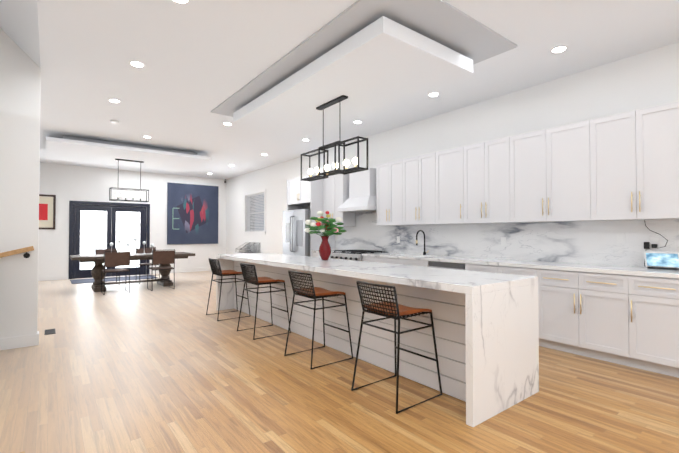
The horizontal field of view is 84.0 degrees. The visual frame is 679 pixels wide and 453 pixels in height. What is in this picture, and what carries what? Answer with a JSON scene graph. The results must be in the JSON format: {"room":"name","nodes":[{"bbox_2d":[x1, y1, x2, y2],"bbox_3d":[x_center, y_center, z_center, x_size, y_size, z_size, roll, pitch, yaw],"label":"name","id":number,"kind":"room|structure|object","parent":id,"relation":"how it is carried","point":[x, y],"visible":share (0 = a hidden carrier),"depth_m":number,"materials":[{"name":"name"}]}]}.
{"room":"kitchen","nodes":[
{"label":"kitchen","id":0,"kind":"room"},
{"bbox_2d":[0,0,39,66],"bbox_3d":[-1.184,-2.637,0.341,1.330,1.480,9.110,1,-1,-38],"label":"ceiling soffit","id":1,"kind":"structure","parent":0,"point":[19,26],"depth_m":3.71,"materials":[{"name":"white paint"}]},
{"bbox_2d":[0,28,40,337],"bbox_3d":[-3.950,-1.003,4.022,1.180,4.670,0.140,1,-1,-38],"label":"wall","id":2,"kind":"structure","parent":0,"point":[20,77],"depth_m":4.21,"materials":[{"name":"white paint"}]},
{"bbox_2d":[0,246,33,257],"bbox_3d":[-3.876,0.368,3.913,1.105,0.333,0.086,1,-1,-38],"label":"stair handrail","id":3,"kind":"object","parent":2,"relation":"attached to","point":[18,251],"visible":1,"depth_m":4.14,"materials":[{"name":"brown wood"}]},
{"bbox_2d":[38,163,225,276],"bbox_3d":[-6.480,-0.134,11.397,6.200,3.170,0.150,1,-1,-38],"label":"wall","id":4,"kind":"structure","parent":0,"point":[65,184],"depth_m":11.14,"materials":[{"name":"white paint"}]},
{"bbox_2d":[39,194,55,228],"bbox_3d":[-8.008,-0.420,10.108,0.640,0.940,0.028,1,-1,-38],"label":"picture frame","id":5,"kind":"object","parent":4,"relation":"attached to","point":[47,209],"visible":0.58,"depth_m":10.19,"materials":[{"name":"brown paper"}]},
{"bbox_2d":[0,267,210,349],"bbox_3d":[-1.440,1.280,4.842,6.200,0.130,16.350,1,-1,-38],"label":"baseboard","id":6,"kind":"structure","parent":4,"relation":"attached to","point":[7,343],"depth_m":4.26,"materials":[{"name":"white wood"}]},
{"bbox_2d":[68,201,149,278],"bbox_3d":[-6.709,0.354,11.106,2.040,2.185,0.017,1,-1,-38],"label":"door frame","id":7,"kind":"structure","parent":4,"relation":"attached to","point":[71,203],"depth_m":10.76,"materials":[{"name":"blue paint"}]},
{"bbox_2d":[72,204,146,278],"bbox_3d":[-6.727,0.398,11.128,1.864,2.097,0.120,1,-1,-38],"label":"doors","id":8,"kind":"structure","parent":4,"relation":"in","point":[77,272],"depth_m":11.10,"materials":[{"name":"blue paint"}]},
{"bbox_2d":[155,233,190,263],"bbox_3d":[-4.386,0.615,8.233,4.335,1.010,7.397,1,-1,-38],"label":"switch plates","id":9,"kind":"object","parent":4,"relation":"attached to","point":[158,235],"visible":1,"depth_m":11.89,"materials":[{"name":"white plastic"}]},
{"bbox_2d":[167,182,217,244],"bbox_3d":[-4.844,-0.441,12.540,1.640,1.980,0.043,1,-1,-38],"label":"painting","id":10,"kind":"object","parent":4,"relation":"attached to","point":[192,213],"visible":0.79,"depth_m":12.49},
{"bbox_2d":[0,271,678,452],"bbox_3d":[-1.440,1.395,4.840,6.500,0.100,16.650,1,-1,-38],"label":"floor","id":11,"kind":"structure","parent":0,"point":[138,368],"depth_m":2.95,"materials":[{"name":"brown wood"}]},
{"bbox_2d":[45,329,55,334],"bbox_3d":[-3.730,1.342,4.862,0.110,0.006,0.300,1,-1,-38],"label":"floor vent","id":12,"kind":"object","parent":11,"relation":"in","point":[49,331],"depth_m":4.86,"materials":[{"name":"black metal"}]},
{"bbox_2d":[95,248,119,285],"bbox_3d":[-5.689,0.962,9.242,0.474,0.904,0.531,1,-1,-38],"label":"chair","id":13,"kind":"object","parent":11,"relation":"on","point":[99,250],"visible":0.31,"depth_m":9.36,"materials":[{"name":"black metal"}]},
{"bbox_2d":[70,275,156,283],"bbox_3d":[-6.223,1.430,10.465,2.000,0.011,1.000,1,-1,-38],"label":"doormat","id":14,"kind":"object","parent":11,"relation":"on","point":[92,280],"visible":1,"depth_m":10.32,"materials":[{"name":"blue"}]},
{"bbox_2d":[101,251,130,294],"bbox_3d":[-4.786,0.943,8.071,0.474,0.904,0.531,1,-1,-38],"label":"chair","id":15,"kind":"object","parent":11,"relation":"on","point":[114,258],"visible":1,"depth_m":7.90,"materials":[{"name":"black metal"}]},
{"bbox_2d":[70,252,194,291],"bbox_3d":[-4.854,1.024,8.951,2.490,0.775,1.020,1,-1,-38],"label":"dining table","id":16,"kind":"object","parent":11,"relation":"on","point":[98,267],"visible":0.67,"depth_m":8.54,"materials":[{"name":"brown wood"}]},
{"bbox_2d":[136,247,159,283],"bbox_3d":[-4.977,0.971,9.791,0.474,0.904,0.531,1,-1,-38],"label":"chair","id":17,"kind":"object","parent":11,"relation":"on","point":[141,249],"visible":0.65,"depth_m":9.87,"materials":[{"name":"black metal"}]},
{"bbox_2d":[147,249,174,290],"bbox_3d":[-4.073,0.952,8.620,0.474,0.904,0.531,1,-1,-38],"label":"chair","id":18,"kind":"object","parent":11,"relation":"on","point":[163,257],"visible":1,"depth_m":8.46,"materials":[{"name":"black metal"}]},
{"bbox_2d":[206,258,249,320],"bbox_3d":[-1.712,0.916,5.806,0.514,0.885,0.506,1,-1,-38],"label":"stool","id":19,"kind":"object","parent":11,"relation":"on","point":[216,269],"visible":0.98,"depth_m":5.72,"materials":[{"name":"black metal"}]},
{"bbox_2d":[237,263,290,339],"bbox_3d":[-0.973,0.900,4.848,0.514,0.885,0.506,1,-1,-38],"label":"stool","id":20,"kind":"object","parent":11,"relation":"on","point":[254,280],"visible":1,"depth_m":4.77,"materials":[{"name":"black metal"}]},
{"bbox_2d":[283,209,309,256],"bbox_3d":[-0.726,0.511,8.305,0.794,1.780,0.940,1,-1,-38],"label":"fridge","id":21,"kind":"object","parent":11,"relation":"on","point":[296,238],"visible":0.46,"depth_m":8.01,"materials":[{"name":"silver metal"}]},
{"bbox_2d":[284,270,352,368],"bbox_3d":[-0.216,0.884,3.867,0.514,0.885,0.506,1,-1,-38],"label":"stool","id":22,"kind":"object","parent":11,"relation":"on","point":[313,292],"visible":1,"depth_m":3.79,"materials":[{"name":"black metal"}]},
{"bbox_2d":[330,249,385,260],"bbox_3d":[0.321,0.901,7.034,0.681,0.960,0.880,1,-1,-38],"label":"range","id":23,"kind":"object","parent":11,"relation":"on","point":[355,254],"visible":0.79,"depth_m":6.89,"materials":[{"name":"silver metal"}]},
{"bbox_2d":[216,253,538,426],"bbox_3d":[-0.219,0.882,4.641,0.920,0.920,4.770,1,-1,-38],"label":"kitchen island","id":24,"kind":"object","parent":11,"relation":"on","point":[486,327],"visible":0.94,"depth_m":3.11,"materials":[{"name":"stone"}]},
{"bbox_2d":[305,211,345,259],"bbox_3d":[-0.186,0.104,4.965,0.562,0.645,0.598,1,-1,-38],"label":"vase","id":25,"kind":"object","parent":24,"relation":"on","point":[322,224],"visible":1,"depth_m":4.90,"materials":[{"name":"red ceramic"}]},
{"bbox_2d":[351,281,441,413],"bbox_3d":[0.450,0.871,3.004,0.514,0.885,0.506,1,-1,-38],"label":"stool","id":26,"kind":"object","parent":11,"relation":"on","point":[395,310],"visible":1,"depth_m":2.92,"materials":[{"name":"black metal"}]},
{"bbox_2d":[428,261,465,269],"bbox_3d":[1.668,0.916,5.326,0.634,0.875,0.600,1,-1,-38],"label":"dishwasher","id":27,"kind":"object","parent":11,"relation":"on","point":[448,265],"visible":0.19,"depth_m":5.14,"materials":[{"name":"silver metal"}]},
{"bbox_2d":[311,212,678,377],"bbox_3d":[1.433,0.519,5.667,0.650,1.680,5.816,1,-1,-38],"label":"base cabinet","id":28,"kind":"object","parent":11,"relation":"on","point":[603,295],"visible":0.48,"depth_m":4.05,"materials":[{"name":"white paint"}]},
{"bbox_2d":[416,230,428,254],"bbox_3d":[1.334,0.242,6.067,0.229,0.404,0.114,1,-1,-38],"label":"faucet","id":29,"kind":"object","parent":28,"relation":"on","point":[424,252],"visible":1,"depth_m":6.12,"materials":[{"name":"black metal"}]},
{"bbox_2d":[501,237,505,245],"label":"outlet","id":30,"kind":"object","parent":28,"relation":"attached to","point":[503,239],"depth_m":5.13,"materials":[{"name":"white plastic"}]},
{"bbox_2d":[617,233,624,242],"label":"outlet","id":31,"kind":"object","parent":28,"relation":"attached to","point":[620,236],"depth_m":4.08,"materials":[{"name":"white plastic"}]},
{"bbox_2d":[644,220,667,249],"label":"outlet","id":32,"kind":"object","parent":28,"relation":"attached to","point":[654,243],"depth_m":3.85,"materials":[{"name":"white plastic"}]},
{"bbox_2d":[644,251,678,269],"bbox_3d":[3.155,0.319,3.679,0.125,0.174,0.270,1,-1,-38],"label":"smart display","id":33,"kind":"object","parent":28,"relation":"on","point":[661,260],"visible":1,"depth_m":3.65,"materials":[{"name":"blue glass"}]},
{"bbox_3d":[-2.750,1.098,11.224,0.420,0.700,1.150,1,-1,-38],"label":"console table","id":34,"kind":"object","parent":11,"relation":"on","visible":0},
{"bbox_2d":[236,242,259,252],"bbox_3d":[-2.732,0.595,11.227,0.348,0.302,0.988,1,-1,-38],"label":"wire basket","id":35,"kind":"object","parent":34,"relation":"on","point":[247,250],"visible":1,"depth_m":11.14,"materials":[{"name":"black metal"}]},
{"bbox_2d":[37,0,678,178],"bbox_3d":[-1.440,-1.899,4.893,6.500,0.150,16.650,1,-1,-38],"label":"ceiling","id":36,"kind":"structure","parent":0,"point":[200,60],"depth_m":4.15,"materials":[{"name":"white paint"}]},
{"bbox_2d":[108,99,120,102],"bbox_3d":[-3.167,-1.800,5.308,0.144,0.034,0.156,1,-1,-38],"label":"recessed light","id":37,"kind":"object","parent":36,"relation":"in","point":[111,100],"depth_m":5.38,"materials":[{"name":"white"}]},
{"bbox_2d":[110,120,118,123],"bbox_3d":[-3.766,-1.783,6.317,0.130,0.034,0.237,1,-1,-38],"label":"recessed light","id":38,"kind":"object","parent":36,"relation":"in","point":[111,121],"depth_m":6.34,"materials":[{"name":"white plastic"}]},
{"bbox_2d":[46,136,211,171],"bbox_3d":[-4.829,-1.653,8.685,3.030,0.180,2.200,1,-1,-38],"label":"ceiling panel","id":39,"kind":"object","parent":36,"relation":"attached to","point":[75,149],"visible":0.96,"depth_m":8.23,"materials":[{"name":"white paint"}]},
{"bbox_2d":[109,159,148,201],"bbox_3d":[-4.872,-1.086,8.756,0.780,0.949,0.260,1,-1,-38],"label":"lantern pendant light","id":40,"kind":"object","parent":39,"relation":"hanging from","point":[125,195],"visible":1,"depth_m":8.74,"materials":[{"name":"black metal"}]},
{"bbox_2d":[129,61,144,67],"bbox_3d":[-2.233,-1.818,4.164,0.150,0.034,0.158,1,-1,-38],"label":"recessed light","id":41,"kind":"object","parent":36,"relation":"in","point":[134,63],"depth_m":4.23,"materials":[{"name":"white"}]},
{"bbox_2d":[172,0,189,3],"bbox_3d":[-1.272,-1.836,3.030,0.112,0.034,0.095,1,-1,-38],"label":"recessed light","id":42,"kind":"object","parent":36,"relation":"in","point":[177,1],"depth_m":3.08,"materials":[{"name":"white"}]},
{"bbox_2d":[211,0,516,135],"bbox_3d":[-0.103,-1.715,4.835,1.750,0.220,3.950,1,-1,-38],"label":"panel","id":43,"kind":"object","parent":36,"relation":"attached to","point":[366,56],"visible":0.97,"depth_m":3.89,"materials":[{"name":"white paint"}]},
{"bbox_2d":[301,95,367,181],"bbox_3d":[-0.104,-1.132,4.819,0.150,0.944,1.240,1,-1,-38],"label":"pendant chandelier","id":44,"kind":"object","parent":43,"relation":"hanging from","point":[345,170],"visible":1,"depth_m":4.71,"materials":[{"name":"black metal"}]},
{"bbox_2d":[428,92,438,96],"bbox_3d":[1.263,-1.803,5.074,0.153,0.034,0.151,1,-1,-38],"label":"recessed light","id":45,"kind":"object","parent":36,"relation":"in","point":[434,94],"depth_m":5.14,"materials":[{"name":"white"}]},
{"bbox_2d":[550,45,567,52],"bbox_3d":[2.224,-1.823,3.827,0.153,0.034,0.147,1,-1,-38],"label":"recessed light","id":46,"kind":"object","parent":36,"relation":"in","point":[559,49],"depth_m":3.88,"materials":[{"name":"white"}]},
{"bbox_2d":[226,42,678,253],"bbox_3d":[1.074,-0.208,6.806,0.150,3.170,16.650,1,-1,-38],"label":"wall","id":47,"kind":"structure","parent":0,"point":[647,79],"depth_m":5.33,"materials":[{"name":"white paint"}]},
{"bbox_2d":[243,189,265,234],"bbox_3d":[-2.534,-0.439,11.416,0.155,1.310,1.540,1,-1,-38],"label":"window blinds","id":48,"kind":"object","parent":47,"relation":"attached to","point":[259,213],"visible":0.77,"depth_m":11.39,"materials":[{"name":"white plastic"}]},
{"bbox_2d":[287,175,322,204],"bbox_3d":[-0.635,-0.803,8.396,0.616,0.570,0.951,1,-1,-38],"label":"upper cabinet","id":49,"kind":"object","parent":47,"relation":"attached to","point":[299,192],"depth_m":8.05,"materials":[{"name":"white paint"}]},
{"bbox_2d":[323,174,354,227],"bbox_3d":[-0.010,-0.557,7.815,0.331,1.080,0.682,1,-1,-38],"label":"upper cabinet","id":50,"kind":"object","parent":47,"relation":"attached to","point":[335,187],"depth_m":7.62,"materials":[{"name":"white paint"}]},
{"bbox_2d":[337,168,376,212],"bbox_3d":[0.414,-0.695,7.132,0.496,0.785,0.870,1,-1,-38],"label":"range hood","id":51,"kind":"object","parent":47,"relation":"attached to","point":[362,191],"visible":0.83,"depth_m":6.98,"materials":[{"name":"white paint"}]},
{"bbox_2d":[376,161,398,224],"bbox_3d":[0.992,-0.578,6.518,0.331,1.080,0.677,1,-1,-38],"label":"upper cabinet","id":52,"kind":"object","parent":47,"relation":"attached to","point":[387,174],"depth_m":6.45,"materials":[{"name":"white paint"}]},
{"bbox_2d":[399,153,430,224],"bbox_3d":[1.369,-0.586,6.029,0.331,1.080,0.783,1,-1,-38],"label":"upper cabinet","id":53,"kind":"object","parent":47,"relation":"attached to","point":[414,172],"depth_m":5.98,"materials":[{"name":"white paint"}]},
{"bbox_2d":[431,148,458,224],"bbox_3d":[1.720,-0.593,5.574,0.331,1.080,0.593,1,-1,-38],"label":"upper cabinet","id":54,"kind":"object","parent":47,"relation":"attached to","point":[444,164],"depth_m":5.53,"materials":[{"name":"white paint"}]},
{"bbox_2d":[459,138,502,223],"bbox_3d":[2.071,-0.600,5.119,0.331,1.080,0.783,1,-1,-38],"label":"upper cabinet","id":55,"kind":"object","parent":47,"relation":"attached to","point":[480,164],"depth_m":5.06,"materials":[{"name":"white paint"}]},
{"bbox_2d":[503,121,582,222],"bbox_3d":[2.548,-0.610,4.501,0.331,1.080,1.003,1,-1,-38],"label":"upper cabinet","id":56,"kind":"object","parent":47,"relation":"attached to","point":[543,169],"depth_m":4.42,"materials":[{"name":"white paint"}]},
{"bbox_2d":[583,101,678,220],"bbox_3d":[3.050,-0.621,3.851,0.331,1.080,0.866,1,-1,-38],"label":"upper cabinet","id":57,"kind":"object","parent":47,"relation":"attached to","point":[621,166],"depth_m":3.75,"materials":[{"name":"white paint"}]},
{"label":"outside","id":58,"kind":"structure","parent":0,"visible":0},
{"bbox_2d":[80,211,139,269],"bbox_3d":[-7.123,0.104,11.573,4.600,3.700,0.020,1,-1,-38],"label":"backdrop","id":59,"kind":"structure","parent":58,"point":[93,230],"depth_m":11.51,"materials":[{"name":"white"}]},
{"bbox_2d":[255,195,263,229],"bbox_3d":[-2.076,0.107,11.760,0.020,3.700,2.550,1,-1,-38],"label":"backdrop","id":60,"kind":"structure","parent":58,"point":[260,215],"depth_m":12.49,"materials":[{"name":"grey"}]}
]}

